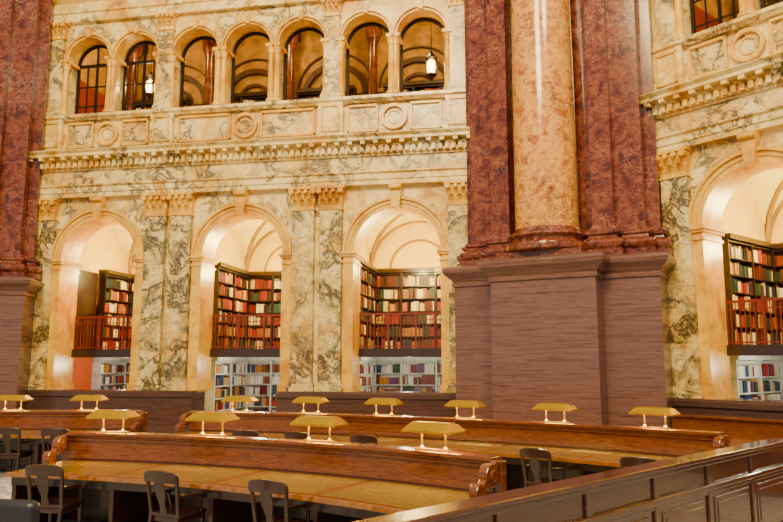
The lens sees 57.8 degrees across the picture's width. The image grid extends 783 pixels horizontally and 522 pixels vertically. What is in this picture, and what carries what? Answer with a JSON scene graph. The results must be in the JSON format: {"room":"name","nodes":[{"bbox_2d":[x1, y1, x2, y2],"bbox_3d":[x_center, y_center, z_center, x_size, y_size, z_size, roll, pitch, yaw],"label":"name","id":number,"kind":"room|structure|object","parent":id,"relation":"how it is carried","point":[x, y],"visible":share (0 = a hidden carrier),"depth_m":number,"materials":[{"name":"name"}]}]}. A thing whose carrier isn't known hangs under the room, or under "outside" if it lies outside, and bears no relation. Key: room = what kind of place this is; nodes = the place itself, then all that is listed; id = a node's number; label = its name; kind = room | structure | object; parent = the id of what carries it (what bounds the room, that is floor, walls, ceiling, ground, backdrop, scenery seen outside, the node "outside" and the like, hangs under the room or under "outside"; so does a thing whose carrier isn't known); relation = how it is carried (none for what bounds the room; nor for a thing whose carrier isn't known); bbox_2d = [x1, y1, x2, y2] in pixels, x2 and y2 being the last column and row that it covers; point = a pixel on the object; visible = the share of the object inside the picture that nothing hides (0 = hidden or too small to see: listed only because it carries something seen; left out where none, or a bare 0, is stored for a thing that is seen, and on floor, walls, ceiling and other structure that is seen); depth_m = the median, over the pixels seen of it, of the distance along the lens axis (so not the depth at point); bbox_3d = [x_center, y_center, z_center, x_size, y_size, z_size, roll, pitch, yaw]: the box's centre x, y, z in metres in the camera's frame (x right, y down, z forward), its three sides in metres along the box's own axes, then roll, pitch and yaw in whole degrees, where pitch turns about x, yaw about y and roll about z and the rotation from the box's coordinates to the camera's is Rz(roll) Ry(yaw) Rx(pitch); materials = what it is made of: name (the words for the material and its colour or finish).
{"room":"library","nodes":[
{"label":"library","id":0,"kind":"room"},
{"bbox_2d":[0,470,107,521],"bbox_3d":[-2.000,3.397,8.607,56.000,0.001,46.000,0,-8,0],"label":"floor","id":1,"kind":"structure","parent":0,"point":[5,482],"depth_m":12.00,"materials":[{"name":"carpet"}]},
{"bbox_2d":[0,427,33,471],"bbox_3d":[-7.071,3.576,13.277,0.533,0.964,0.577,-1,-8,5],"label":"wooden chair","id":2,"kind":"object","parent":1,"relation":"on","point":[6,431],"visible":0.9,"depth_m":13.11,"materials":[{"name":"brown wood"}]},
{"bbox_2d":[0,499,39,521],"bbox_3d":[-3.059,2.515,6.032,0.550,1.020,0.582,-2,-8,12],"label":"office chair","id":3,"kind":"object","parent":1,"relation":"on","point":[11,510],"visible":1,"depth_m":5.81,"materials":[{"name":"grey plastic"}]},
{"bbox_2d":[0,0,53,409],"bbox_3d":[-12.117,-2.395,19.721,5.100,14.600,3.520,1,-8,-10],"label":"pier","id":4,"kind":"object","parent":1,"relation":"on","point":[26,27],"visible":0.6,"depth_m":19.54,"materials":[{"name":"stone"}]},
{"bbox_2d":[25,464,84,521],"bbox_3d":[-4.055,2.900,8.523,0.533,0.964,0.577,-1,-8,10],"label":"wooden chair","id":5,"kind":"object","parent":1,"relation":"on","point":[60,505],"visible":0.89,"depth_m":8.35,"materials":[{"name":"brown wood"}]},
{"bbox_2d":[41,428,68,463],"bbox_3d":[-6.137,3.546,13.067,0.533,0.964,0.577,1,-8,-5],"label":"wooden chair","id":6,"kind":"object","parent":1,"relation":"on","point":[52,432],"visible":0.28,"depth_m":12.86,"materials":[{"name":"brown wood"}]},
{"bbox_2d":[0,410,147,469],"bbox_3d":[-8.984,3.516,13.582,8.178,1.165,1.849,1,-8,-8],"label":"desk","id":7,"kind":"object","parent":1,"relation":"on","point":[31,423],"visible":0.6,"depth_m":14.49,"materials":[{"name":"brown wood"}]},
{"bbox_2d":[91,357,127,388],"bbox_3d":[-8.945,4.207,22.497,0.360,2.310,1.450,-1,-8,10],"label":"bookcase","id":8,"kind":"object","parent":1,"relation":"on","point":[107,372],"visible":0.41,"depth_m":22.42,"materials":[{"name":"wood"}]},
{"bbox_2d":[100,364,124,388],"bbox_3d":[-8.960,4.277,22.489,0.230,2.018,1.376,-1,-8,10],"label":"books","id":9,"kind":"object","parent":8,"relation":"on","point":[112,376],"depth_m":22.59,"materials":[{"name":"multicoloured paper"}]},
{"bbox_2d":[144,470,206,521],"bbox_3d":[-2.459,2.829,8.026,0.533,0.964,0.577,-4,-9,27],"label":"wooden chair","id":10,"kind":"object","parent":1,"relation":"on","point":[177,512],"visible":1,"depth_m":7.89,"materials":[{"name":"brown wood"}]},
{"bbox_2d":[204,357,248,410],"bbox_3d":[-4.916,4.035,21.291,0.360,2.310,2.450,-1,-8,10],"label":"bookcase","id":11,"kind":"object","parent":1,"relation":"on","point":[228,374],"visible":0.65,"depth_m":21.12,"materials":[{"name":"wood"}]},
{"bbox_2d":[214,364,245,410],"bbox_3d":[-4.931,4.101,21.279,0.230,2.026,2.367,-1,-8,10],"label":"books","id":12,"kind":"object","parent":11,"relation":"on","point":[229,379],"depth_m":21.26,"materials":[{"name":"multicoloured paper"}]},
{"bbox_2d":[26,389,455,433],"bbox_3d":[-3.970,4.076,18.384,12.600,1.410,0.880,-1,-8,10],"label":"partition","id":13,"kind":"object","parent":1,"relation":"on","point":[164,409],"visible":0.23,"depth_m":18.30,"materials":[{"name":"brown wood"}]},
{"bbox_2d":[6,431,506,521],"bbox_3d":[-1.886,2.781,8.418,6.490,1.165,1.768,-4,-9,25],"label":"desk","id":14,"kind":"object","parent":1,"relation":"on","point":[337,481],"visible":0.89,"depth_m":8.59,"materials":[{"name":"brown wood"}]},
{"bbox_2d":[86,409,140,432],"bbox_3d":[-3.931,2.266,10.039,0.670,0.312,0.330,-2,-8,13],"label":"desk lamp","id":15,"kind":"object","parent":14,"relation":"on","point":[103,414],"visible":1,"depth_m":9.96,"materials":[{"name":"gold metal"}]},
{"bbox_2d":[185,412,240,436],"bbox_3d":[-2.408,2.199,9.568,0.670,0.312,0.330,-3,-9,21],"label":"desk lamp","id":16,"kind":"object","parent":14,"relation":"on","point":[202,417],"visible":1,"depth_m":9.49,"materials":[{"name":"gold metal"}]},
{"bbox_2d":[290,415,348,442],"bbox_3d":[-0.904,2.100,8.873,0.670,0.312,0.330,-4,-9,29],"label":"desk lamp","id":17,"kind":"object","parent":14,"relation":"on","point":[307,420],"visible":1,"depth_m":8.78,"materials":[{"name":"gold metal"}]},
{"bbox_2d":[401,421,466,452],"bbox_3d":[0.474,1.975,7.996,0.670,0.312,0.330,-6,-10,36],"label":"desk lamp","id":18,"kind":"object","parent":14,"relation":"on","point":[421,427],"visible":1,"depth_m":7.89,"materials":[{"name":"gold metal"}]},
{"bbox_2d":[246,357,279,411],"bbox_3d":[-3.267,4.192,22.396,3.220,2.310,0.360,-1,-8,10],"label":"bookcase","id":19,"kind":"object","parent":1,"relation":"on","point":[263,373],"visible":0.19,"depth_m":22.51,"materials":[{"name":"wood"}]},
{"bbox_2d":[248,479,312,521],"bbox_3d":[-1.167,2.743,7.420,0.533,0.964,0.577,-4,-9,28],"label":"wooden chair","id":20,"kind":"object","parent":1,"relation":"on","point":[266,487],"visible":1,"depth_m":7.26,"materials":[{"name":"brown wood"}]},
{"bbox_2d":[360,357,377,390],"bbox_3d":[-0.799,3.933,20.573,0.360,2.310,2.450,-1,-8,10],"label":"bookcase","id":21,"kind":"object","parent":1,"relation":"on","point":[367,364],"visible":0.3,"depth_m":20.70,"materials":[{"name":"wood"}]},
{"bbox_2d":[360,364,374,390],"bbox_3d":[-0.814,3.997,20.565,0.230,2.030,2.376,-1,-8,10],"label":"books","id":22,"kind":"object","parent":21,"relation":"on","point":[367,371],"depth_m":20.65,"materials":[{"name":"multicoloured paper"}]},
{"bbox_2d":[376,357,441,390],"bbox_3d":[0.850,4.090,21.677,3.220,2.310,0.360,-1,-8,10],"label":"bookcase","id":23,"kind":"object","parent":1,"relation":"on","point":[392,373],"visible":0.22,"depth_m":21.76,"materials":[{"name":"wood"}]},
{"bbox_2d":[175,411,729,490],"bbox_3d":[0.212,3.287,11.968,9.983,1.165,2.082,-4,-9,26],"label":"desk","id":24,"kind":"object","parent":1,"relation":"on","point":[581,449],"visible":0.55,"depth_m":11.62,"materials":[{"name":"brown wood"}]},
{"bbox_2d":[444,400,485,418],"bbox_3d":[1.300,2.621,12.531,0.670,0.312,0.330,-5,-9,29],"label":"desk lamp","id":25,"kind":"object","parent":24,"relation":"on","point":[473,404],"visible":1,"depth_m":12.45,"materials":[{"name":"gold metal"}]},
{"bbox_2d":[532,403,577,423],"bbox_3d":[2.688,2.497,11.664,0.670,0.312,0.330,-6,-10,35],"label":"desk lamp","id":26,"kind":"object","parent":24,"relation":"on","point":[546,407],"visible":1,"depth_m":11.58,"materials":[{"name":"gold metal"}]},
{"bbox_2d":[629,406,680,428],"bbox_3d":[3.960,2.358,10.684,0.670,0.312,0.330,-7,-11,40],"label":"desk lamp","id":27,"kind":"object","parent":24,"relation":"on","point":[640,410],"visible":1,"depth_m":10.59,"materials":[{"name":"gold metal"}]},
{"bbox_2d":[519,448,565,486],"bbox_3d":[2.152,3.115,10.036,0.533,0.964,0.577,-7,-11,41],"label":"wooden chair","id":28,"kind":"object","parent":1,"relation":"on","point":[533,454],"visible":0.6,"depth_m":9.91,"materials":[{"name":"brown wood"}]},
{"bbox_2d":[442,0,675,428],"bbox_3d":[3.950,-2.797,16.896,5.100,14.600,3.520,-5,-9,30],"label":"pier","id":29,"kind":"object","parent":1,"relation":"on","point":[589,331],"visible":0.71,"depth_m":15.42,"materials":[{"name":"stone"}]},
{"bbox_2d":[496,225,588,258],"bbox_3d":[3.488,-0.339,15.860,1.960,0.680,1.960,-5,-9,30],"label":"column base","id":30,"kind":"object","parent":29,"relation":"on","point":[540,240],"depth_m":15.13,"materials":[{"name":"red stone"}]},
{"bbox_2d":[511,0,579,230],"bbox_3d":[3.488,-4.987,16.521,1.900,8.730,1.900,-5,-9,30],"label":"shaft","id":31,"kind":"object","parent":30,"relation":"on","point":[543,105],"visible":0.91,"depth_m":15.72,"materials":[{"name":"brown stone"}]},
{"bbox_2d":[353,438,782,521],"bbox_3d":[2.057,2.508,6.428,8.500,1.145,0.240,8,-11,-43],"label":"panelling","id":32,"kind":"object","parent":1,"relation":"on","point":[742,482],"visible":1,"depth_m":6.88,"materials":[{"name":"brown wood"}]},
{"bbox_2d":[672,414,782,445],"bbox_3d":[6.676,3.210,11.432,1.100,1.165,5.070,7,-11,-40],"label":"desk","id":33,"kind":"object","parent":1,"relation":"on","point":[741,430],"visible":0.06,"depth_m":12.69,"materials":[{"name":"brown wood"}]},
{"bbox_2d":[672,398,782,419],"bbox_3d":[10.001,2.928,10.314,0.880,1.410,12.600,7,-11,-40],"label":"plinth","id":34,"kind":"object","parent":1,"relation":"on","point":[730,407],"visible":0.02,"depth_m":13.82,"materials":[{"name":"brown wood"}]},
{"bbox_2d":[729,356,782,399],"bbox_3d":[8.436,3.329,16.328,2.450,2.310,0.360,7,-11,-40],"label":"bookcase","id":35,"kind":"object","parent":1,"relation":"on","point":[752,377],"visible":0.37,"depth_m":16.30,"materials":[{"name":"wood"}]},
{"bbox_2d":[737,364,781,399],"bbox_3d":[8.426,3.395,16.330,2.376,2.029,0.230,7,-11,-40],"label":"books","id":36,"kind":"object","parent":35,"relation":"on","point":[754,381],"depth_m":16.34,"materials":[{"name":"multicoloured paper"}]},
{"bbox_2d":[71,357,92,388],"bbox_3d":[-7.650,1.810,21.941,3.480,6.900,3.690,-1,-8,10],"label":"wall","id":37,"kind":"structure","parent":0,"point":[82,366],"depth_m":21.45,"materials":[{"name":"paint"}]},
{"bbox_2d":[71,349,130,356],"bbox_3d":[-7.663,2.849,21.719,3.240,0.220,3.600,-1,-8,10],"label":"floor","id":38,"kind":"structure","parent":0,"point":[103,352],"depth_m":19.99,"materials":[{"name":"brown wood"}]},
{"bbox_2d":[75,269,97,349],"bbox_3d":[-9.315,1.517,21.520,0.120,2.440,1.170,-1,-8,10],"label":"door","id":39,"kind":"structure","parent":38,"relation":"on","point":[87,281],"depth_m":21.54,"materials":[{"name":"brown wood"}]},
{"bbox_2d":[73,315,132,349],"bbox_3d":[-7.958,2.038,20.143,2.480,1.020,0.060,-1,-8,10],"label":"balcony railing","id":40,"kind":"object","parent":38,"relation":"on","point":[123,317],"visible":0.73,"depth_m":20.18,"materials":[{"name":"paint"}]},
{"bbox_2d":[94,269,131,349],"bbox_3d":[-8.945,1.638,22.863,0.360,2.560,1.450,-1,-8,10],"label":"bookcase","id":41,"kind":"object","parent":38,"relation":"on","point":[105,294],"visible":0.76,"depth_m":22.69,"materials":[{"name":"brown wood"}]},
{"bbox_2d":[103,279,128,348],"bbox_3d":[-8.961,1.722,22.851,0.230,2.240,1.372,-1,-8,10],"label":"books","id":42,"kind":"object","parent":41,"relation":"on","point":[122,297],"depth_m":22.85,"materials":[{"name":"paper"}]},
{"bbox_2d":[78,80,125,113],"bbox_3d":[-3.555,-4.805,22.025,12.600,1.780,3.900,-1,-8,10],"label":"dado","id":43,"kind":"object","parent":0,"point":[91,91],"depth_m":22.67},
{"bbox_2d":[79,226,134,305],"bbox_3d":[-7.643,-0.115,22.255,3.240,3.000,3.610,-1,-8,10],"label":"wall","id":44,"kind":"structure","parent":0,"point":[104,250],"depth_m":22.75,"materials":[{"name":"paint"}]},
{"bbox_2d":[210,349,279,356],"bbox_3d":[-3.546,2.746,21.000,3.240,0.220,3.600,-1,-8,10],"label":"floor","id":45,"kind":"structure","parent":0,"point":[213,352],"depth_m":19.27,"materials":[{"name":"brown wood"}]},
{"bbox_2d":[213,262,251,348],"bbox_3d":[-4.916,1.466,21.657,0.360,2.560,2.450,-1,-8,10],"label":"bookcase","id":46,"kind":"object","parent":45,"relation":"on","point":[231,283],"visible":0.78,"depth_m":21.48,"materials":[{"name":"brown wood"}]},
{"bbox_2d":[211,313,280,348],"bbox_3d":[-3.842,1.936,19.424,2.480,1.020,0.060,-1,-8,10],"label":"balcony railing","id":47,"kind":"object","parent":45,"relation":"on","point":[264,315],"visible":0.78,"depth_m":19.44,"materials":[{"name":"paint"}]},
{"bbox_2d":[248,271,281,348],"bbox_3d":[-3.267,1.623,22.762,3.220,2.560,0.360,-1,-8,10],"label":"bookcase","id":48,"kind":"object","parent":45,"relation":"on","point":[265,287],"visible":0.28,"depth_m":22.87,"materials":[{"name":"brown wood"}]},
{"bbox_2d":[57,183,447,391],"bbox_3d":[-3.915,0.828,19.159,12.600,5.340,0.750,-1,-8,10],"label":"wall","id":49,"kind":"structure","parent":0,"point":[434,196],"depth_m":18.92,"materials":[{"name":"beige stone"}]},
{"bbox_2d":[28,204,467,392],"bbox_3d":[-3.997,1.025,18.664,12.380,4.710,0.291,-1,-8,10],"label":"pilasters","id":50,"kind":"object","parent":49,"relation":"attached to","point":[331,221],"visible":0.87,"depth_m":18.58,"materials":[{"name":"stone"}]},
{"bbox_2d":[30,127,469,199],"bbox_3d":[-3.984,-2.489,19.238,12.600,1.250,1.240,-1,-8,10],"label":"crown molding","id":51,"kind":"structure","parent":49,"relation":"on","point":[439,140],"depth_m":18.84,"materials":[{"name":"beige stone"}]},
{"bbox_2d":[44,88,465,150],"bbox_3d":[-3.948,-3.658,19.614,12.600,1.170,0.821,-1,-8,10],"label":"parapet","id":52,"kind":"object","parent":51,"relation":"on","point":[458,106],"visible":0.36,"depth_m":19.25,"materials":[{"name":"beige stone"}]},
{"bbox_2d":[69,103,439,145],"bbox_3d":[-3.981,-3.695,19.425,10.660,0.650,0.051,-1,-8,10],"label":"panels","id":53,"kind":"object","parent":52,"relation":"attached to","point":[427,114],"visible":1,"depth_m":19.32,"materials":[{"name":"stone"}]},
{"bbox_2d":[44,96,465,148],"bbox_3d":[-3.997,-3.707,19.337,12.120,0.750,0.212,-1,-8,10],"label":"frames","id":54,"kind":"object","parent":52,"relation":"attached to","point":[94,132],"visible":1,"depth_m":19.32,"materials":[{"name":"stone"}]},
{"bbox_2d":[60,0,450,114],"bbox_3d":[-3.951,-5.532,19.860,11.340,2.610,0.700,-1,-8,10],"label":"arches","id":55,"kind":"structure","parent":52,"relation":"on","point":[78,46],"depth_m":19.71,"materials":[{"name":"stone"}]},
{"bbox_2d":[41,151,466,185],"bbox_3d":[-3.946,-2.379,19.442,12.600,0.410,0.800,-1,-8,10],"label":"frieze","id":56,"kind":"object","parent":49,"relation":"attached to","point":[448,159],"visible":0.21,"depth_m":18.97,"materials":[{"name":"stone"}]},
{"bbox_2d":[126,26,380,110],"bbox_3d":[-3.355,-5.635,23.287,11.720,3.780,0.507,-1,-8,10],"label":"columns","id":57,"kind":"structure","parent":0,"point":[372,33],"depth_m":23.36,"materials":[{"name":"brown stone"}]},
{"bbox_2d":[67,0,448,114],"bbox_3d":[-3.937,-5.654,19.958,12.600,2.880,0.500,-1,-8,10],"label":"wall","id":58,"kind":"structure","parent":0,"point":[273,18],"depth_m":19.97,"materials":[{"name":"beige stone"}]},
{"bbox_2d":[75,45,107,113],"bbox_3d":[-8.681,-5.243,20.934,1.280,2.340,0.070,-1,-8,10],"label":"window","id":59,"kind":"structure","parent":58,"relation":"in","point":[98,65],"depth_m":20.97,"materials":[{"name":"brown metal"}]},
{"bbox_2d":[122,41,156,110],"bbox_3d":[-7.204,-5.279,20.676,1.280,2.340,0.070,-1,-8,10],"label":"window","id":60,"kind":"structure","parent":58,"relation":"in","point":[144,43],"depth_m":20.71,"materials":[{"name":"brown metal"}]},
{"bbox_2d":[179,36,216,106],"bbox_3d":[-5.431,-5.324,20.366,1.280,2.340,0.070,-1,-8,10],"label":"window","id":61,"kind":"structure","parent":58,"relation":"in","point":[195,40],"depth_m":20.47,"materials":[{"name":"brown metal"}]},
{"bbox_2d":[53,0,344,24],"bbox_3d":[-3.972,-8.370,20.145,12.600,2.650,1.100,-1,-8,10],"label":"crown molding","id":62,"kind":"structure","parent":58,"relation":"attached to","point":[75,12],"depth_m":20.35,"materials":[{"name":"beige stone"}]},
{"bbox_2d":[231,32,269,103],"bbox_3d":[-3.905,-5.361,20.100,1.280,2.340,0.070,-1,-8,10],"label":"window","id":63,"kind":"structure","parent":58,"relation":"in","point":[244,37],"depth_m":20.20,"materials":[{"name":"brown metal"}]},
{"bbox_2d":[46,5,464,115],"bbox_3d":[-3.994,-5.452,19.605,12.200,2.380,0.250,-1,-8,10],"label":"pilasters","id":64,"kind":"object","parent":58,"relation":"attached to","point":[332,24],"visible":0.84,"depth_m":19.25,"materials":[{"name":"stone"}]},
{"bbox_2d":[283,28,323,99],"bbox_3d":[-2.379,-5.399,19.833,1.280,2.340,0.070,-1,-8,10],"label":"window","id":65,"kind":"structure","parent":58,"relation":"in","point":[297,32],"depth_m":19.93,"materials":[{"name":"brown metal"}]},
{"bbox_2d":[346,22,389,95],"bbox_3d":[-0.606,-5.443,19.524,1.280,2.340,0.070,-1,-8,10],"label":"window","id":66,"kind":"structure","parent":58,"relation":"in","point":[359,27],"depth_m":19.63,"materials":[{"name":"brown metal"}]},
{"bbox_2d":[400,18,443,92],"bbox_3d":[0.871,-5.480,19.266,1.280,2.340,0.070,-1,-8,10],"label":"window","id":67,"kind":"structure","parent":58,"relation":"in","point":[412,23],"depth_m":19.36,"materials":[{"name":"brown metal"}]},
{"bbox_2d":[215,223,440,270],"bbox_3d":[-1.465,-0.810,21.274,7.420,1.900,3.570,-1,-8,10],"label":"wall","id":68,"kind":"structure","parent":0,"point":[414,254],"depth_m":22.60,"materials":[{"name":"paint"}]},
{"bbox_2d":[235,219,273,258],"bbox_3d":[-3.542,-0.651,21.509,3.240,1.550,3.550,-1,-8,10],"label":"vault","id":69,"kind":"object","parent":68,"relation":"on","point":[246,230],"visible":0.12,"depth_m":22.83,"materials":[{"name":"beige paint"}]},
{"bbox_2d":[245,221,281,271],"bbox_3d":[-3.542,-0.651,21.509,3.318,1.650,3.623,-1,-8,10],"label":"ribs","id":70,"kind":"object","parent":69,"relation":"attached to","point":[250,251],"visible":0.26,"depth_m":23.28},
{"bbox_2d":[367,214,424,256],"bbox_3d":[0.574,-0.753,20.790,3.240,1.550,3.550,-1,-8,10],"label":"vault","id":71,"kind":"object","parent":68,"relation":"on","point":[376,229],"visible":0.16,"depth_m":22.22,"materials":[{"name":"beige paint"}]},
{"bbox_2d":[370,214,440,268],"bbox_3d":[0.574,-0.753,20.790,3.318,1.650,3.623,-1,-8,10],"label":"ribs","id":72,"kind":"object","parent":71,"relation":"attached to","point":[378,241],"visible":0.4,"depth_m":22.53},
{"bbox_2d":[359,348,441,356],"bbox_3d":[0.570,2.644,20.282,3.240,0.220,3.600,-1,-8,10],"label":"floor","id":73,"kind":"structure","parent":0,"point":[404,352],"depth_m":18.52,"materials":[{"name":"brown wood"}]},
{"bbox_2d":[360,259,377,348],"bbox_3d":[-0.799,1.364,20.938,0.360,2.560,2.450,-1,-8,10],"label":"bookcase","id":74,"kind":"object","parent":73,"relation":"on","point":[368,272],"visible":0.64,"depth_m":20.97,"materials":[{"name":"brown wood"}]},
{"bbox_2d":[360,311,440,348],"bbox_3d":[0.275,1.834,18.706,2.480,1.020,0.060,-1,-8,10],"label":"balcony railing","id":75,"kind":"object","parent":73,"relation":"on","point":[416,313],"visible":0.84,"depth_m":18.71,"materials":[{"name":"paint"}]},
{"bbox_2d":[376,268,440,348],"bbox_3d":[0.850,1.521,22.043,3.220,2.560,0.360,-1,-8,10],"label":"bookcase","id":76,"kind":"object","parent":73,"relation":"on","point":[412,290],"visible":0.5,"depth_m":22.06,"materials":[{"name":"brown wood"}]},
{"bbox_2d":[651,0,760,43],"bbox_3d":[10.146,-6.812,11.824,0.500,2.880,12.600,7,-11,-40],"label":"wall","id":77,"kind":"structure","parent":0,"point":[685,3],"depth_m":15.94,"materials":[{"name":"beige stone"}]},
{"bbox_2d":[653,0,677,47],"bbox_3d":[9.897,-6.594,11.582,0.251,2.380,12.200,7,-11,-40],"label":"pilasters","id":78,"kind":"object","parent":77,"relation":"attached to","point":[665,11],"visible":0.74,"depth_m":15.86,"materials":[{"name":"stone"}]},
{"bbox_2d":[690,0,738,33],"bbox_3d":[7.171,-6.004,15.582,0.070,2.340,1.280,7,-11,-40],"label":"window","id":79,"kind":"structure","parent":77,"relation":"in","point":[692,8],"depth_m":15.71,"materials":[{"name":"brown metal"}]},
{"bbox_2d":[690,127,782,195],"bbox_3d":[10.242,-0.336,10.983,0.750,5.340,12.600,7,-11,-40],"label":"wall","id":80,"kind":"structure","parent":0,"point":[704,158],"depth_m":14.85,"materials":[{"name":"beige stone"}]},
{"bbox_2d":[657,145,692,180],"bbox_3d":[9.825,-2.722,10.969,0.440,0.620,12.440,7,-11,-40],"label":"capital","id":81,"kind":"object","parent":80,"relation":"attached to","point":[675,162],"visible":0.98,"depth_m":15.27,"materials":[{"name":"stone"}]},
{"bbox_2d":[660,176,704,398],"bbox_3d":[9.882,-0.116,10.647,0.291,4.710,12.380,7,-11,-40],"label":"pilasters","id":82,"kind":"object","parent":80,"relation":"attached to","point":[676,196],"visible":0.7,"depth_m":14.95,"materials":[{"name":"stone"}]},
{"bbox_2d":[640,51,782,151],"bbox_3d":[9.940,-3.634,11.196,1.240,1.250,12.600,7,-11,-40],"label":"crown molding","id":83,"kind":"structure","parent":80,"relation":"on","point":[764,73],"depth_m":14.51,"materials":[{"name":"beige stone"}]},
{"bbox_2d":[652,1,782,90],"bbox_3d":[10.100,-4.813,11.500,0.820,1.170,12.600,7,-11,-40],"label":"parapet","id":84,"kind":"object","parent":83,"relation":"on","point":[759,19],"visible":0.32,"depth_m":15.14,"materials":[{"name":"beige stone"}]},
{"bbox_2d":[674,0,756,38],"bbox_3d":[10.085,-6.686,11.754,0.700,2.610,11.340,7,-11,-40],"label":"columns","id":85,"kind":"structure","parent":84,"relation":"on","point":[746,7],"depth_m":15.59,"materials":[{"name":"stone"}]},
{"bbox_2d":[655,15,782,87],"bbox_3d":[9.882,-4.848,11.320,0.212,0.750,12.120,7,-11,-40],"label":"frames","id":86,"kind":"object","parent":84,"relation":"attached to","point":[763,40],"visible":0.98,"depth_m":14.64,"materials":[{"name":"stone"}]},
{"bbox_2d":[691,19,782,76],"bbox_3d":[9.951,-4.840,11.378,0.053,0.650,10.660,7,-11,-40],"label":"panels","id":87,"kind":"object","parent":84,"relation":"attached to","point":[710,57],"visible":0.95,"depth_m":14.95,"materials":[{"name":"stone"}]},
{"bbox_2d":[656,85,782,136],"bbox_3d":[10.108,-3.535,11.325,0.800,0.410,12.600,7,-11,-40],"label":"frieze","id":88,"kind":"object","parent":80,"relation":"attached to","point":[772,97],"visible":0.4,"depth_m":14.62,"materials":[{"name":"stone"}]},
{"bbox_2d":[689,129,782,398],"bbox_3d":[10.138,-0.368,10.933,1.260,5.290,11.290,7,-11,-40],"label":"arch surround","id":89,"kind":"object","parent":80,"relation":"attached to","point":[708,202],"visible":0.99,"depth_m":14.79,"materials":[{"name":"stone"}]},
{"bbox_2d":[721,184,782,242],"bbox_3d":[9.287,-1.581,15.862,3.570,1.900,3.240,7,-11,-40],"label":"wall","id":90,"kind":"structure","parent":0,"point":[741,215],"depth_m":17.41,"materials":[{"name":"paint"}]},
{"bbox_2d":[742,168,782,229],"bbox_3d":[9.202,-1.467,15.774,3.550,1.550,3.240,7,-11,-40],"label":"vault","id":91,"kind":"object","parent":90,"relation":"on","point":[762,187],"visible":0.34,"depth_m":17.38,"materials":[{"name":"beige paint"}]},
{"bbox_2d":[765,179,782,243],"bbox_3d":[9.202,-1.467,15.774,3.623,1.650,3.318,7,-11,-40],"label":"ribs","id":92,"kind":"object","parent":91,"relation":"attached to","point":[770,221],"visible":0.45,"depth_m":17.81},
{"bbox_2d":[726,344,782,355],"bbox_3d":[9.183,1.931,15.275,3.600,0.220,3.240,7,-11,-40],"label":"floor","id":93,"kind":"structure","parent":0,"point":[774,349],"depth_m":14.54,"materials":[{"name":"brown wood"}]},
{"bbox_2d":[721,233,780,344],"bbox_3d":[8.436,0.760,16.694,2.450,2.560,0.360,7,-11,-40],"label":"bookcase","id":94,"kind":"object","parent":93,"relation":"on","point":[748,263],"visible":0.77,"depth_m":16.54,"materials":[{"name":"brown wood"}]},
{"bbox_2d":[725,297,782,344],"bbox_3d":[7.881,1.203,14.274,0.062,1.020,2.480,7,-11,-39],"label":"balcony railing","id":95,"kind":"object","parent":93,"relation":"on","point":[762,299],"visible":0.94,"depth_m":14.64,"materials":[{"name":"paint"}]},
{"bbox_2d":[774,243,782,343],"bbox_3d":[10.416,0.731,16.491,0.360,2.560,3.220,7,-11,-40],"label":"bookcase","id":96,"kind":"object","parent":93,"relation":"on","point":[778,252],"visible":0.38,"depth_m":17.48,"materials":[{"name":"brown wood"}]},
{"bbox_3d":[-3.555,-3.765,21.877,12.600,0.280,3.900,-1,-8,10],"label":"floor","id":97,"kind":"structure","parent":0,"visible":0},
{"bbox_2d":[213,91,266,103],"bbox_3d":[-4.817,-4.593,22.907,1.900,1.610,0.360,-1,-8,10],"label":"bookcase","id":98,"kind":"object","parent":97,"relation":"on","point":[261,96],"visible":0.07,"depth_m":22.85,"materials":[{"name":"brown wood"}]},
{"bbox_2d":[81,21,443,108],"bbox_3d":[-3.555,-6.973,22.334,12.600,2.600,3.900,-1,-8,10],"label":"gallery vault wall","id":99,"kind":"object","parent":97,"relation":"on","point":[310,48],"visible":0.09,"depth_m":23.88,"materials":[{"name":"yellow paint"}]},
{"bbox_2d":[141,29,443,105],"bbox_3d":[-3.536,-6.868,22.428,12.600,2.580,3.320,-1,-8,10],"label":"arches","id":100,"kind":"object","parent":99,"relation":"attached to","point":[418,59],"depth_m":23.75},
{"bbox_2d":[296,85,356,99],"bbox_3d":[-2.060,-4.662,22.426,1.900,1.610,0.360,-1,-8,10],"label":"bookcase","id":101,"kind":"object","parent":97,"relation":"on","point":[304,93],"visible":0.06,"depth_m":22.47,"materials":[{"name":"brown wood"}]},
{"bbox_2d":[383,79,443,93],"bbox_3d":[0.697,-4.730,21.944,1.900,1.610,0.360,-1,-8,10],"label":"bookcase","id":102,"kind":"object","parent":97,"relation":"on","point":[435,84],"visible":0.04,"depth_m":21.88,"materials":[{"name":"brown wood"}]},
{"bbox_2d":[385,86,442,93],"bbox_3d":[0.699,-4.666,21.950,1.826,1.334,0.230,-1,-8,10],"label":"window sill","id":103,"kind":"structure","parent":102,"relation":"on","point":[405,88],"depth_m":21.95,"materials":[{"name":"beige stone"}]},
{"bbox_3d":[11.832,-5.029,12.998,3.900,0.280,12.600,7,-11,-40],"label":"floor","id":104,"kind":"structure","parent":0,"visible":0},
{"bbox_2d":[694,0,766,22],"bbox_3d":[11.832,-8.236,13.455,3.900,2.600,12.600,7,-11,-40],"label":"gallery vault wall","id":105,"kind":"object","parent":104,"relation":"on","point":[727,8],"visible":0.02,"depth_m":18.55,"materials":[{"name":"paint"}]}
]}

